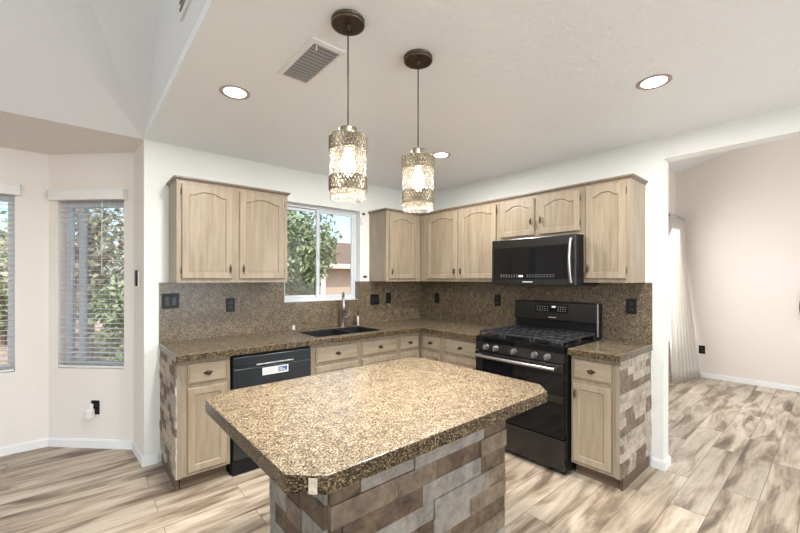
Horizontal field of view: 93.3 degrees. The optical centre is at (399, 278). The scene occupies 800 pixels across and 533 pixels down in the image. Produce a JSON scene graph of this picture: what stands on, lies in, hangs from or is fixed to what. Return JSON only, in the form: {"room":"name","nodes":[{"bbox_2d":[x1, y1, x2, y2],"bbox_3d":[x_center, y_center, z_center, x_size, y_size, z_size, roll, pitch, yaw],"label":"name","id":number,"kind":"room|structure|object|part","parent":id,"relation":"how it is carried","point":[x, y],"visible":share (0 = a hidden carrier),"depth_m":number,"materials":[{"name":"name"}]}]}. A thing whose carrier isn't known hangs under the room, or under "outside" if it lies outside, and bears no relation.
{"room":"kitchen","nodes":[
{"label":"kitchen","id":0,"kind":"room"},
{"bbox_2d":[0,147,48,446],"bbox_3d":[-4.528,0.182,1.893,4.060,2.446,0.120,0,0,-41],"label":"wall","id":1,"kind":"structure","parent":0,"point":[24,391],"depth_m":3.09,"materials":[{"name":"white paint"}]},
{"bbox_2d":[0,195,14,369],"bbox_3d":[-3.748,0.039,2.603,1.550,1.420,0.040,0,0,-41],"label":"window","id":2,"kind":"structure","parent":1,"relation":"in","point":[11,273],"depth_m":3.08,"materials":[{"name":"white plastic"}]},
{"bbox_2d":[0,182,20,372],"bbox_3d":[-3.686,-0.005,2.535,1.623,1.500,0.115,0,0,-41],"label":"window blind","id":3,"kind":"object","parent":2,"relation":"attached to","point":[13,189],"visible":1,"depth_m":3.01,"materials":[{"name":"white plastic"}]},
{"bbox_3d":[-3.707,0.736,2.555,1.542,0.018,0.046,0,0,-41],"label":"rail","id":4,"kind":"part","parent":3,"relation":"part of","materials":[{"name":"white plastic"}]},
{"bbox_2d":[0,0,158,138],"bbox_3d":[-3.010,-2.115,0.480,4.720,2.149,2.131,0,0,-41],"label":"wall","id":5,"kind":"structure","parent":0,"point":[81,63],"depth_m":2.34,"materials":[{"name":"white paint"}]},
{"bbox_2d":[49,152,133,439],"bbox_3d":[-2.568,0.182,3.202,0.757,2.446,0.120,0,0,4],"label":"wall","id":6,"kind":"structure","parent":0,"point":[71,390],"depth_m":3.15,"materials":[{"name":"white paint"}]},
{"bbox_2d":[66,202,123,364],"bbox_3d":[-2.567,0.049,3.232,0.590,1.400,0.040,0,0,4],"label":"window","id":7,"kind":"structure","parent":6,"relation":"in","point":[83,222],"depth_m":3.23,"materials":[{"name":"white plastic"}]},
{"bbox_2d":[47,188,127,368],"bbox_3d":[-2.572,0.005,3.139,0.663,1.480,0.115,0,0,4],"label":"window blind","id":8,"kind":"object","parent":7,"relation":"attached to","point":[92,194],"visible":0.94,"depth_m":3.15,"materials":[{"name":"white plastic"}]},
{"bbox_3d":[-2.741,0.044,3.183,0.003,1.390,0.054,0,0,4],"label":"ladder cord","id":9,"kind":"part","parent":8,"relation":"part of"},
{"bbox_3d":[-2.572,0.736,3.169,0.582,0.018,0.046,0,0,4],"label":"rail","id":10,"kind":"part","parent":8,"relation":"part of","materials":[{"name":"white plastic"}]},
{"bbox_2d":[91,400,99,413],"bbox_3d":[-2.530,1.069,3.134,0.072,0.116,0.008,0,0,4],"label":"wall outlet","id":11,"kind":"object","parent":6,"relation":"attached to","point":[96,403],"visible":0.92,"depth_m":3.13,"materials":[{"name":"black plastic"}]},
{"bbox_2d":[85,404,94,418],"bbox_3d":[-2.551,1.091,3.108,0.048,0.117,0.044,0,0,4],"label":"plug","id":12,"kind":"object","parent":11,"relation":"attached to","point":[89,413],"visible":1,"depth_m":3.09,"materials":[{"name":"white plastic"}]},
{"bbox_2d":[134,0,205,455],"bbox_3d":[0.452,-0.896,0.161,0.165,4.600,8.070,0,0,-41],"label":"wall","id":13,"kind":"structure","parent":0,"point":[172,34],"depth_m":2.73,"materials":[{"name":"white paint"}]},
{"bbox_2d":[134,270,139,287],"bbox_3d":[-2.058,0.002,2.955,0.026,0.135,0.100,0,0,-41],"label":"wall control","id":14,"kind":"object","parent":13,"relation":"attached to","point":[136,272],"visible":1,"depth_m":2.92,"materials":[{"name":"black plastic"}]},
{"bbox_2d":[179,0,190,20],"bbox_3d":[-0.879,-1.416,1.607,0.018,0.360,0.540,0,0,-41],"label":"air vent","id":15,"kind":"object","parent":13,"relation":"in","point":[183,4],"visible":1,"depth_m":1.76,"materials":[{"name":"white plastic"}]},
{"bbox_2d":[144,140,421,461],"bbox_3d":[-0.816,0.182,3.864,3.020,2.446,0.140,0,0,-41],"label":"wall","id":16,"kind":"structure","parent":0,"point":[162,161],"depth_m":2.97,"materials":[{"name":"white paint"}]},
{"bbox_2d":[0,437,157,466],"bbox_3d":[-4.125,1.368,2.043,4.805,0.072,0.821,0,0,-29],"label":"baseboard","id":17,"kind":"structure","parent":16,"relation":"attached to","point":[144,461],"depth_m":3.11,"materials":[{"name":"white paint"}]},
{"bbox_2d":[166,175,289,282],"bbox_3d":[-1.364,-0.353,3.068,0.870,0.766,0.349,0,0,-41],"label":"upper cabinet","id":18,"kind":"object","parent":16,"relation":"attached to","point":[223,232],"visible":1,"depth_m":2.90,"materials":[{"name":"brown wood"}]},
{"bbox_3d":[-1.437,-0.343,2.829,0.348,0.686,0.020,0,0,-41],"label":"door","id":19,"kind":"part","parent":18,"relation":"part of","materials":[{"name":"brown wood"}]},
{"bbox_3d":[-1.374,-0.722,3.080,0.870,0.028,0.316,0,0,-41],"label":"crown molding","id":20,"kind":"part","parent":18,"relation":"part of","materials":[{"name":"brown wood"}]},
{"bbox_3d":[-1.126,-0.343,3.096,0.365,0.686,0.020,0,0,-41],"label":"door","id":21,"kind":"part","parent":18,"relation":"part of","materials":[{"name":"brown wood"}]},
{"bbox_2d":[159,281,420,342],"bbox_3d":[-0.812,0.260,3.814,2.770,0.459,0.088,0,0,-41],"label":"backsplash","id":22,"kind":"structure","parent":16,"relation":"attached to","point":[260,307],"depth_m":3.39,"materials":[{"name":"stone"}]},
{"bbox_2d":[162,293,178,308],"bbox_3d":[-1.775,0.173,2.922,0.118,0.116,0.009,0,0,-41],"label":"light switch","id":23,"kind":"object","parent":22,"relation":"attached to","point":[171,300],"visible":1,"depth_m":2.92,"materials":[{"name":"black plastic"}]},
{"bbox_2d":[226,298,234,311],"bbox_3d":[-1.440,0.224,3.209,0.072,0.116,0.008,0,0,-41],"label":"wall outlet","id":24,"kind":"object","parent":22,"relation":"attached to","point":[230,302],"visible":1,"depth_m":3.21,"materials":[{"name":"black plastic"}]},
{"bbox_2d":[370,294,378,304],"bbox_3d":[-0.281,0.233,4.206,0.118,0.116,0.009,0,0,-41],"label":"light switch","id":25,"kind":"object","parent":22,"relation":"attached to","point":[374,298],"visible":1,"depth_m":4.20,"materials":[{"name":"black plastic"}]},
{"bbox_2d":[386,293,390,302],"bbox_3d":[-0.132,0.223,4.334,0.072,0.116,0.008,0,0,-41],"label":"wall outlet","id":26,"kind":"object","parent":22,"relation":"attached to","point":[388,295],"visible":1,"depth_m":4.33,"materials":[{"name":"black plastic"}]},
{"bbox_2d":[284,203,355,301],"bbox_3d":[-0.824,-0.253,3.891,0.863,0.955,0.059,0,0,-41],"label":"window","id":27,"kind":"structure","parent":16,"relation":"in","point":[296,207],"depth_m":3.89,"materials":[{"name":"white plastic"}]},
{"bbox_3d":[-0.986,-0.253,3.773,0.405,0.895,0.020,0,0,-41],"label":"fixed sash","id":28,"kind":"part","parent":27,"relation":"part of","materials":[{"name":"white plastic"}]},
{"bbox_3d":[-0.686,-0.253,4.002,0.448,0.895,0.020,0,0,-41],"label":"sliding sash","id":29,"kind":"part","parent":27,"relation":"part of","materials":[{"name":"white plastic"}]},
{"bbox_2d":[369,211,419,280],"bbox_3d":[-0.041,-0.339,4.205,0.490,0.738,0.349,0,0,-41],"label":"upper cabinet","id":30,"kind":"object","parent":16,"relation":"attached to","point":[394,238],"visible":1,"depth_m":4.08,"materials":[{"name":"brown wood"}]},
{"bbox_3d":[0.031,-0.343,4.091,0.380,0.686,0.020,0,0,-41],"label":"door","id":31,"kind":"part","parent":30,"relation":"part of","materials":[{"name":"brown wood"}]},
{"bbox_2d":[368,173,647,215],"bbox_3d":[0.795,-0.722,3.557,2.574,0.028,0.514,0,0,36],"label":"crown molding","id":32,"kind":"structure","parent":30,"relation":"on","point":[632,175],"depth_m":3.22,"materials":[{"name":"brown wood"}]},
{"bbox_2d":[0,0,799,194],"bbox_3d":[-0.395,-1.066,-0.185,7.620,0.050,8.650,0,0,-41],"label":"ceiling","id":33,"kind":"structure","parent":0,"point":[509,86],"depth_m":2.02,"materials":[{"name":"white paint"}]},
{"bbox_2d":[219,85,249,99],"bbox_3d":[-0.923,-1.035,2.113,0.160,0.010,0.160,0,0,-41],"label":"recessed light","id":34,"kind":"object","parent":33,"relation":"in","point":[234,92],"visible":1,"depth_m":2.10,"materials":[{"name":"silver metal"}]},
{"bbox_2d":[278,36,345,84],"bbox_3d":[-0.433,-1.026,1.816,0.165,0.030,0.376,0,0,-41],"label":"ceiling vent","id":35,"kind":"object","parent":33,"relation":"in","point":[316,55],"visible":1,"depth_m":1.80,"materials":[{"name":"white plastic"}]},
{"bbox_2d":[328,9,366,202],"bbox_3d":[-0.209,-0.679,1.521,0.160,0.723,0.160,0,0,-41],"label":"pendant light","id":36,"kind":"object","parent":33,"relation":"hanging from","point":[346,22],"visible":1,"depth_m":1.50,"materials":[{"name":"glass"}]},
{"bbox_3d":[-0.209,-0.571,1.521,0.137,0.002,0.137,0,0,-41],"label":"plate","id":37,"kind":"part","parent":36,"relation":"part of","materials":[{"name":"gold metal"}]},
{"bbox_3d":[-0.209,-0.443,1.521,0.145,0.250,0.145,0,0,-41],"label":"lamp shade","id":38,"kind":"part","parent":36,"relation":"part of","materials":[{"name":"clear glass"}]},
{"bbox_3d":[-0.209,-0.795,1.521,0.005,0.403,0.005,0,0,-18],"label":"cord","id":39,"kind":"part","parent":36,"relation":"part of","materials":[{"name":"brown metal"}]},
{"bbox_3d":[-0.209,-0.467,1.521,0.060,0.114,0.060,0,0,-41],"label":"bulb","id":40,"kind":"part","parent":36,"relation":"part of","materials":[{"name":"white glass"}]},
{"bbox_2d":[402,49,434,213],"bbox_3d":[0.085,-0.679,1.774,0.160,0.723,0.160,0,0,-41],"label":"pendant light","id":41,"kind":"object","parent":33,"relation":"hanging from","point":[417,59],"visible":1,"depth_m":1.76,"materials":[{"name":"glass"}]},
{"bbox_3d":[0.085,-0.571,1.774,0.137,0.002,0.137,0,0,-41],"label":"plate","id":42,"kind":"part","parent":41,"relation":"part of","materials":[{"name":"gold metal"}]},
{"bbox_3d":[0.085,-0.795,1.774,0.005,0.403,0.005,0,0,-18],"label":"cord","id":43,"kind":"part","parent":41,"relation":"part of","materials":[{"name":"brown metal"}]},
{"bbox_3d":[0.085,-0.467,1.774,0.060,0.114,0.060,0,0,-41],"label":"bulb","id":44,"kind":"part","parent":41,"relation":"part of","materials":[{"name":"white glass"}]},
{"bbox_3d":[0.085,-0.443,1.774,0.145,0.250,0.145,0,0,-41],"label":"lamp shade","id":45,"kind":"part","parent":41,"relation":"part of","materials":[{"name":"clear glass"}]},
{"bbox_2d":[433,152,450,157],"bbox_3d":[0.345,-1.035,3.182,0.160,0.010,0.160,0,0,-41],"label":"recessed light","id":46,"kind":"object","parent":33,"relation":"in","point":[437,154],"visible":0.91,"depth_m":3.16,"materials":[{"name":"silver metal"}]},
{"bbox_2d":[636,74,672,89],"bbox_3d":[1.345,-1.035,2.000,0.160,0.010,0.160,0,0,-41],"label":"recessed light","id":47,"kind":"object","parent":33,"relation":"in","point":[655,81],"visible":1,"depth_m":1.99,"materials":[{"name":"silver metal"}]},
{"bbox_2d":[0,376,799,532],"bbox_3d":[0.902,1.454,0.930,11.240,0.100,8.650,0,0,-41],"label":"floor","id":48,"kind":"structure","parent":0,"point":[734,447],"depth_m":2.50,"materials":[{"name":"wood"}]},
{"bbox_2d":[162,453,178,490],"bbox_3d":[-1.650,1.355,2.704,0.019,0.099,0.528,0,0,-41],"label":"board","id":49,"kind":"object","parent":48,"relation":"on","point":[175,483],"visible":0.5,"depth_m":2.63,"materials":[{"name":"brown wood"}]},
{"bbox_2d":[159,350,229,488],"bbox_3d":[-1.505,0.971,2.756,0.344,0.867,0.638,0,0,-41],"label":"base cabinet","id":50,"kind":"object","parent":48,"relation":"on","point":[205,446],"depth_m":2.54,"materials":[{"name":"brown wood"}]},
{"bbox_3d":[-1.633,0.921,2.672,0.040,0.767,0.598,0,0,-41],"label":"stone panel","id":51,"kind":"part","parent":50,"relation":"part of","materials":[{"name":"beige stone"}]},
{"bbox_3d":[-1.302,0.634,2.562,0.245,0.130,0.020,0,0,-41],"label":"drawer","id":52,"kind":"part","parent":50,"relation":"part of","materials":[{"name":"brown wood"}]},
{"bbox_3d":[-1.302,1.003,2.562,0.245,0.553,0.020,0,0,-41],"label":"door","id":53,"kind":"part","parent":50,"relation":"part of","materials":[{"name":"brown wood"}]},
{"bbox_2d":[159,318,498,362],"bbox_3d":[-0.344,0.513,3.279,2.784,0.045,1.362,0,0,-41],"label":"countertop","id":54,"kind":"structure","parent":50,"relation":"on","point":[207,348],"depth_m":3.09,"materials":[{"name":"stone"}]},
{"bbox_2d":[298,326,377,336],"bbox_3d":[-0.560,0.601,3.550,0.696,0.210,0.416,0,0,-41],"label":"sink","id":55,"kind":"object","parent":54,"relation":"in","point":[348,330],"visible":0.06,"depth_m":3.69,"materials":[{"name":"black"}]},
{"bbox_3d":[-0.671,0.601,3.455,0.403,0.210,0.416,0,0,-41],"label":"bowl","id":56,"kind":"part","parent":55,"relation":"part of","materials":[{"name":"black"}]},
{"bbox_3d":[-0.404,0.591,3.684,0.286,0.190,0.416,0,0,-41],"label":"bowl","id":57,"kind":"part","parent":55,"relation":"part of","materials":[{"name":"black"}]},
{"bbox_2d":[340,292,349,326],"bbox_3d":[-0.575,0.311,3.817,0.096,0.357,0.155,0,0,12],"label":"faucet","id":58,"kind":"object","parent":54,"relation":"on","point":[343,310],"visible":1,"depth_m":3.85,"materials":[{"name":"silver metal"}]},
{"bbox_3d":[-0.572,0.232,3.813,0.025,0.198,0.145,0,0,-13],"label":"spout","id":59,"kind":"part","parent":58,"relation":"part of","materials":[{"name":"silver metal"}]},
{"bbox_2d":[356,311,359,324],"bbox_3d":[-0.442,0.413,3.979,0.040,0.154,0.065,0,0,-13],"label":"soap dispenser","id":60,"kind":"object","parent":54,"relation":"on","point":[357,316],"visible":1,"depth_m":3.98,"materials":[{"name":"silver metal"}]},
{"bbox_2d":[226,346,310,475],"bbox_3d":[-1.139,0.971,3.073,0.609,0.857,0.618,0,0,-41],"label":"dishwasher","id":61,"kind":"object","parent":48,"relation":"on","point":[252,369],"visible":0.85,"depth_m":2.77,"materials":[{"name":"black plastic"}]},
{"bbox_3d":[-0.965,1.347,2.871,0.599,0.102,0.029,0,0,-41],"label":"kick plate","id":62,"kind":"part","parent":61,"relation":"part of","materials":[{"name":"black plastic"}]},
{"bbox_2d":[278,365,286,370],"bbox_3d":[-0.896,0.686,2.886,0.070,0.037,0.001,0,0,-41],"label":"label","id":63,"kind":"object","parent":61,"relation":"attached to","point":[280,367],"depth_m":2.88,"materials":[{"name":"white paper"}]},
{"bbox_2d":[309,335,397,375],"bbox_3d":[-0.550,0.971,3.577,0.925,0.867,0.638,0,0,-41],"label":"base cabinet","id":64,"kind":"object","parent":48,"relation":"on","point":[330,357],"visible":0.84,"depth_m":3.31,"materials":[{"name":"brown wood"}]},
{"bbox_3d":[-0.531,0.634,3.225,0.415,0.130,0.020,0,0,-41],"label":"drawer","id":65,"kind":"part","parent":64,"relation":"part of","materials":[{"name":"brown wood"}]},
{"bbox_3d":[-0.531,1.003,3.225,0.415,0.553,0.020,0,0,-41],"label":"door","id":66,"kind":"part","parent":64,"relation":"part of","materials":[{"name":"brown wood"}]},
{"bbox_3d":[-0.186,0.634,3.522,0.405,0.130,0.020,0,0,-41],"label":"drawer","id":67,"kind":"part","parent":64,"relation":"part of","materials":[{"name":"brown wood"}]},
{"bbox_3d":[-0.186,1.003,3.522,0.405,0.553,0.020,0,0,-41],"label":"door","id":68,"kind":"part","parent":64,"relation":"part of","materials":[{"name":"brown wood"}]},
{"bbox_2d":[269,419,505,532],"bbox_3d":[-0.009,0.972,1.422,0.854,0.864,0.421,0,0,-41],"label":"kitchen island","id":69,"kind":"object","parent":48,"relation":"on","point":[458,486],"visible":0.64,"depth_m":1.24,"materials":[{"name":"stone"}]},
{"bbox_2d":[205,358,546,494],"bbox_3d":[-0.068,0.514,1.639,1.237,0.047,0.914,0,0,-41],"label":"island countertop","id":70,"kind":"structure","parent":69,"relation":"on","point":[324,433],"depth_m":1.35,"materials":[{"name":"stone"}]},
{"bbox_2d":[398,332,419,358],"bbox_3d":[-0.084,0.971,3.977,0.302,0.867,0.638,0,0,-41],"label":"base cabinet","id":71,"kind":"object","parent":48,"relation":"on","point":[409,343],"visible":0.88,"depth_m":3.75,"materials":[{"name":"brown wood"}]},
{"bbox_3d":[0.096,0.634,3.764,0.247,0.130,0.020,0,0,-41],"label":"drawer","id":72,"kind":"part","parent":71,"relation":"part of","materials":[{"name":"brown wood"}]},
{"bbox_3d":[0.096,1.003,3.764,0.247,0.553,0.020,0,0,-41],"label":"door","id":73,"kind":"part","parent":71,"relation":"part of","materials":[{"name":"brown wood"}]},
{"bbox_2d":[420,332,442,361],"bbox_3d":[0.514,0.971,3.925,0.639,0.867,0.318,0,0,-41],"label":"base cabinet","id":74,"kind":"object","parent":48,"relation":"on","point":[431,345],"visible":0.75,"depth_m":3.72,"materials":[{"name":"brown wood"}]},
{"bbox_3d":[0.309,0.634,3.736,0.020,0.130,0.247,0,0,-41],"label":"drawer","id":75,"kind":"part","parent":74,"relation":"part of","materials":[{"name":"brown wood"}]},
{"bbox_3d":[0.309,1.003,3.736,0.020,0.553,0.247,0,0,-41],"label":"door","id":76,"kind":"part","parent":74,"relation":"part of","materials":[{"name":"brown wood"}]},
{"bbox_2d":[443,336,477,369],"bbox_3d":[0.766,0.971,3.632,0.639,0.867,0.451,0,0,-41],"label":"base cabinet","id":77,"kind":"object","parent":48,"relation":"on","point":[456,351],"visible":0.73,"depth_m":3.45,"materials":[{"name":"brown wood"}]},
{"bbox_3d":[0.556,1.003,3.449,0.020,0.553,0.395,0,0,-41],"label":"door","id":78,"kind":"part","parent":77,"relation":"part of","materials":[{"name":"brown wood"}]},
{"bbox_3d":[0.556,0.634,3.449,0.020,0.130,0.395,0,0,-41],"label":"drawer","id":79,"kind":"part","parent":77,"relation":"part of","materials":[{"name":"brown wood"}]},
{"bbox_2d":[475,300,601,473],"bbox_3d":[1.119,0.804,3.124,0.738,1.200,0.770,0,0,-41],"label":"gas range","id":80,"kind":"object","parent":48,"relation":"on","point":[534,349],"visible":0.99,"depth_m":2.89,"materials":[{"name":"black metal"}]},
{"bbox_3d":[0.864,0.636,2.905,0.065,0.023,0.683,0,0,-41],"label":"handle","id":81,"kind":"part","parent":80,"relation":"part of","materials":[{"name":"metal"}]},
{"bbox_3d":[0.890,0.639,2.928,0.005,0.061,0.764,0,0,-41],"label":"door trim","id":82,"kind":"part","parent":80,"relation":"part of","materials":[{"name":"black metal"}]},
{"bbox_3d":[0.914,0.870,2.949,0.057,0.524,0.764,0,0,-41],"label":"oven door","id":83,"kind":"part","parent":80,"relation":"part of","materials":[{"name":"black glass"}]},
{"bbox_3d":[0.915,0.567,2.950,0.056,0.070,0.766,0,0,-41],"label":"control panel","id":84,"kind":"part","parent":80,"relation":"part of","materials":[{"name":"black metal"}]},
{"bbox_3d":[0.917,1.251,2.951,0.049,0.217,0.764,0,0,-41],"label":"storage drawer","id":85,"kind":"part","parent":80,"relation":"part of","materials":[{"name":"black metal"}]},
{"bbox_2d":[476,332,598,353],"bbox_3d":[1.127,0.507,3.131,0.598,0.049,0.770,0,0,-41],"label":"cooktop","id":86,"kind":"object","parent":80,"relation":"in","point":[536,346],"depth_m":2.91,"materials":[{"name":"black metal"}]},
{"bbox_3d":[1.056,0.566,2.723,0.033,0.048,0.048,0,0,-41],"label":"knob","id":87,"kind":"part","parent":80,"relation":"part of","materials":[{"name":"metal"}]},
{"bbox_3d":[1.346,0.287,3.329,0.018,0.165,0.746,0,0,-41],"label":"panel","id":88,"kind":"part","parent":80,"relation":"part of","materials":[{"name":"black metal"}]},
{"bbox_3d":[1.593,0.339,3.041,0.018,0.270,0.012,0,0,-41],"label":"trim","id":89,"kind":"part","parent":80,"relation":"part of","materials":[{"name":"metal"}]},
{"bbox_2d":[571,351,651,488],"bbox_3d":[1.534,0.971,2.739,0.639,0.867,0.333,0,0,-41],"label":"base cabinet","id":90,"kind":"object","parent":48,"relation":"on","point":[593,381],"depth_m":2.57,"materials":[{"name":"brown wood"}]},
{"bbox_3d":[1.307,0.634,2.575,0.020,0.130,0.250,0,0,-41],"label":"drawer","id":91,"kind":"part","parent":90,"relation":"part of","materials":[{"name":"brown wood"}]},
{"bbox_3d":[1.307,1.003,2.575,0.020,0.553,0.250,0,0,-41],"label":"door","id":92,"kind":"part","parent":90,"relation":"part of","materials":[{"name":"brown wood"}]},
{"bbox_2d":[568,339,651,362],"bbox_3d":[1.532,0.513,2.738,0.645,0.045,0.335,0,0,-41],"label":"countertop","id":93,"kind":"structure","parent":90,"relation":"on","point":[605,349],"depth_m":2.61,"materials":[{"name":"stone"}]},
{"bbox_3d":[1.645,0.921,2.641,0.598,0.767,0.038,0,0,-41],"label":"stone panel","id":94,"kind":"part","parent":90,"relation":"part of","materials":[{"name":"beige stone"}]},
{"bbox_2d":[620,455,648,490],"bbox_3d":[1.661,1.355,2.666,0.514,0.099,0.018,0,0,-41],"label":"board","id":95,"kind":"object","parent":48,"relation":"on","point":[629,478],"visible":0.71,"depth_m":2.62,"materials":[{"name":"brown wood"}]},
{"bbox_2d":[422,104,799,465],"bbox_3d":[2.791,-0.896,1.861,0.120,4.600,7.600,0,0,-41],"label":"wall","id":96,"kind":"structure","parent":0,"point":[649,159],"depth_m":2.81,"materials":[{"name":"white paint"}]},
{"bbox_2d":[420,202,498,281],"bbox_3d":[0.573,-0.339,4.079,0.349,0.738,1.335,0,0,-41],"label":"upper cabinet","id":97,"kind":"object","parent":96,"relation":"attached to","point":[456,245],"visible":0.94,"depth_m":3.86,"materials":[{"name":"brown wood"}]},
{"bbox_3d":[0.442,-0.343,4.027,0.020,0.686,0.433,0,0,-41],"label":"door","id":98,"kind":"part","parent":97,"relation":"part of","materials":[{"name":"brown wood"}]},
{"bbox_3d":[0.751,-0.343,3.667,0.020,0.686,0.432,0,0,-41],"label":"door","id":99,"kind":"part","parent":97,"relation":"part of","materials":[{"name":"brown wood"}]},
{"bbox_2d":[421,281,651,343],"bbox_3d":[1.072,0.260,3.758,0.014,0.459,2.482,0,0,-41],"label":"backsplash","id":100,"kind":"structure","parent":96,"relation":"attached to","point":[462,302],"depth_m":3.57,"materials":[{"name":"stone"}]},
{"bbox_2d":[435,293,438,302],"bbox_3d":[0.436,0.229,4.479,0.008,0.116,0.072,0,0,-41],"label":"wall outlet","id":101,"kind":"object","parent":100,"relation":"attached to","point":[436,294],"visible":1,"depth_m":4.47,"materials":[{"name":"black plastic"}]},
{"bbox_2d":[495,295,500,305],"bbox_3d":[0.991,0.222,3.834,0.008,0.116,0.072,0,0,-41],"label":"wall outlet","id":102,"kind":"object","parent":100,"relation":"attached to","point":[497,297],"visible":1,"depth_m":3.83,"materials":[{"name":"black plastic"}]},
{"bbox_2d":[626,299,635,313],"bbox_3d":[1.783,0.214,2.913,0.008,0.116,0.072,0,0,-41],"label":"wall outlet","id":103,"kind":"object","parent":100,"relation":"attached to","point":[630,303],"visible":1,"depth_m":2.91,"materials":[{"name":"black plastic"}]},
{"bbox_2d":[499,187,583,239],"bbox_3d":[1.259,-0.524,3.281,0.349,0.367,0.766,0,0,-41],"label":"upper cabinet","id":104,"kind":"object","parent":96,"relation":"attached to","point":[559,212],"visible":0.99,"depth_m":3.14,"materials":[{"name":"brown wood"}]},
{"bbox_3d":[1.032,-0.528,3.340,0.020,0.315,0.333,0,0,-41],"label":"door","id":105,"kind":"part","parent":104,"relation":"part of","materials":[{"name":"brown wood"}]},
{"bbox_2d":[492,234,598,285],"bbox_3d":[1.209,-0.140,3.233,0.458,0.399,0.756,0,0,-41],"label":"microwave","id":106,"kind":"object","parent":104,"relation":"attached to","point":[557,260],"visible":0.97,"depth_m":3.05,"materials":[{"name":"black plastic"}]},
{"bbox_3d":[1.060,-0.130,3.128,0.002,0.269,0.666,0,0,-41],"label":"door glass","id":107,"kind":"part","parent":106,"relation":"part of","materials":[{"name":"black glass"}]},
{"bbox_3d":[1.278,-0.138,2.841,0.050,0.343,0.019,0,0,-41],"label":"handle","id":108,"kind":"part","parent":106,"relation":"part of","materials":[{"name":"metal"}]},
{"bbox_3d":[1.282,-0.528,3.049,0.020,0.315,0.333,0,0,-41],"label":"door","id":109,"kind":"part","parent":104,"relation":"part of","materials":[{"name":"brown wood"}]},
{"bbox_2d":[584,178,644,282],"bbox_3d":[1.616,-0.339,2.866,0.349,0.738,0.327,0,0,-41],"label":"upper cabinet","id":110,"kind":"object","parent":96,"relation":"attached to","point":[614,212],"visible":1,"depth_m":2.76,"materials":[{"name":"brown wood"}]},
{"bbox_3d":[1.512,-0.343,2.782,0.020,0.686,0.275,0,0,-41],"label":"door","id":111,"kind":"part","parent":110,"relation":"part of","materials":[{"name":"brown wood"}]},
{"bbox_2d":[651,371,799,470],"bbox_3d":[4.629,1.368,2.320,3.534,0.072,5.700,0,0,-41],"label":"baseboard","id":112,"kind":"structure","parent":96,"relation":"attached to","point":[703,374],"depth_m":4.86,"materials":[{"name":"white paint"}]},
{"bbox_2d":[668,170,675,371],"bbox_3d":[2.783,-0.896,4.571,3.400,4.600,0.120,0,0,-41],"label":"wall","id":113,"kind":"structure","parent":0,"point":[671,176],"depth_m":5.46,"materials":[{"name":"beige paint"}]},
{"bbox_2d":[668,149,733,173],"bbox_3d":[4.723,-2.434,2.406,3.520,1.823,5.932,0,0,-41],"label":"ceiling","id":114,"kind":"structure","parent":0,"point":[678,166],"depth_m":5.27,"materials":[{"name":"white paint"}]},
{"bbox_2d":[676,136,799,385],"bbox_3d":[6.008,-0.896,3.519,0.120,4.600,5.920,0,0,-41],"label":"wall","id":115,"kind":"structure","parent":0,"point":[740,207],"depth_m":5.02,"materials":[{"name":"beige paint"}]},
{"bbox_2d":[699,345,704,353],"bbox_3d":[4.312,1.014,5.393,0.008,0.116,0.072,0,0,-41],"label":"wall outlet","id":116,"kind":"object","parent":115,"relation":"attached to","point":[701,348],"visible":1,"depth_m":5.39,"materials":[{"name":"black plastic"}]},
{"label":"outside","id":117,"kind":"structure","parent":0,"visible":0},
{"bbox_2d":[0,330,123,364],"bbox_3d":[-19.633,1.679,27.856,80.000,0.150,58.940,0,0,-41],"label":"ground","id":118,"kind":"structure","parent":117,"point":[120,331],"depth_m":8.31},
{"bbox_2d":[0,210,7,346],"bbox_3d":[-9.479,0.068,9.032,2.912,3.246,2.666,0,0,-41],"label":"tree","id":119,"kind":"object","parent":118,"relation":"on","point":[3,292],"visible":0.1,"depth_m":8.82,"materials":[{"name":"green plant"}]},
{"bbox_2d":[0,232,107,281],"bbox_3d":[-16.175,-0.046,12.327,10.800,3.300,6.000,0,0,-41],"label":"house","id":120,"kind":"structure","parent":118,"relation":"on","point":[6,241],"depth_m":13.10,"materials":[{"name":"beige paint"}]},
{"bbox_2d":[0,208,123,359],"bbox_3d":[-5.972,-0.073,7.409,2.781,3.364,2.346,0,0,-41],"label":"tree","id":121,"kind":"object","parent":118,"relation":"on","point":[94,273],"visible":0.28,"depth_m":7.08,"materials":[{"name":"green plant"}]},
{"bbox_2d":[6,282,123,334],"bbox_3d":[-12.412,0.854,9.100,10.500,1.500,0.200,0,0,-41],"label":"wall","id":122,"kind":"structure","parent":118,"relation":"on","point":[98,321],"depth_m":11.62,"materials":[{"name":"paint"}]},
{"bbox_2d":[88,274,123,360],"bbox_3d":[-4.367,0.694,6.482,1.757,1.832,1.472,0,0,-41],"label":"tree","id":123,"kind":"object","parent":118,"relation":"on","point":[118,305],"visible":0.2,"depth_m":5.97,"materials":[{"name":"green plant"}]},
{"bbox_2d":[285,210,342,295],"bbox_3d":[-2.599,-0.159,9.438,2.209,3.536,2.604,0,0,-17],"label":"tree","id":124,"kind":"object","parent":118,"relation":"on","point":[301,255],"visible":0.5,"depth_m":8.95,"materials":[{"name":"green plant"}]},
{"bbox_2d":[287,242,349,294],"bbox_3d":[-3.220,-0.246,22.224,7.850,3.700,7.280,0,0,-41],"label":"house","id":125,"kind":"structure","parent":118,"relation":"on","point":[338,282],"depth_m":18.50,"materials":[{"name":"beige paint"}]},
{"bbox_3d":[-3.574,0.564,17.304,0.240,2.080,0.240,0,0,-41],"label":"post","id":126,"kind":"part","parent":125,"relation":"part of","materials":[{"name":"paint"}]},
{"bbox_3d":[3.240,-0.858,4.805,2.380,0.040,0.119,0,0,-41],"label":"curtain rod","id":127,"kind":"object","parent":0,"visible":0},
{"bbox_2d":[668,213,700,381],"bbox_3d":[3.925,0.248,5.214,0.710,2.274,0.270,0,0,-41],"label":"window curtain","id":128,"kind":"object","parent":127,"relation":"hanging from","point":[683,348],"visible":0.97,"depth_m":5.17,"materials":[{"name":"beige fabric"}]}
]}

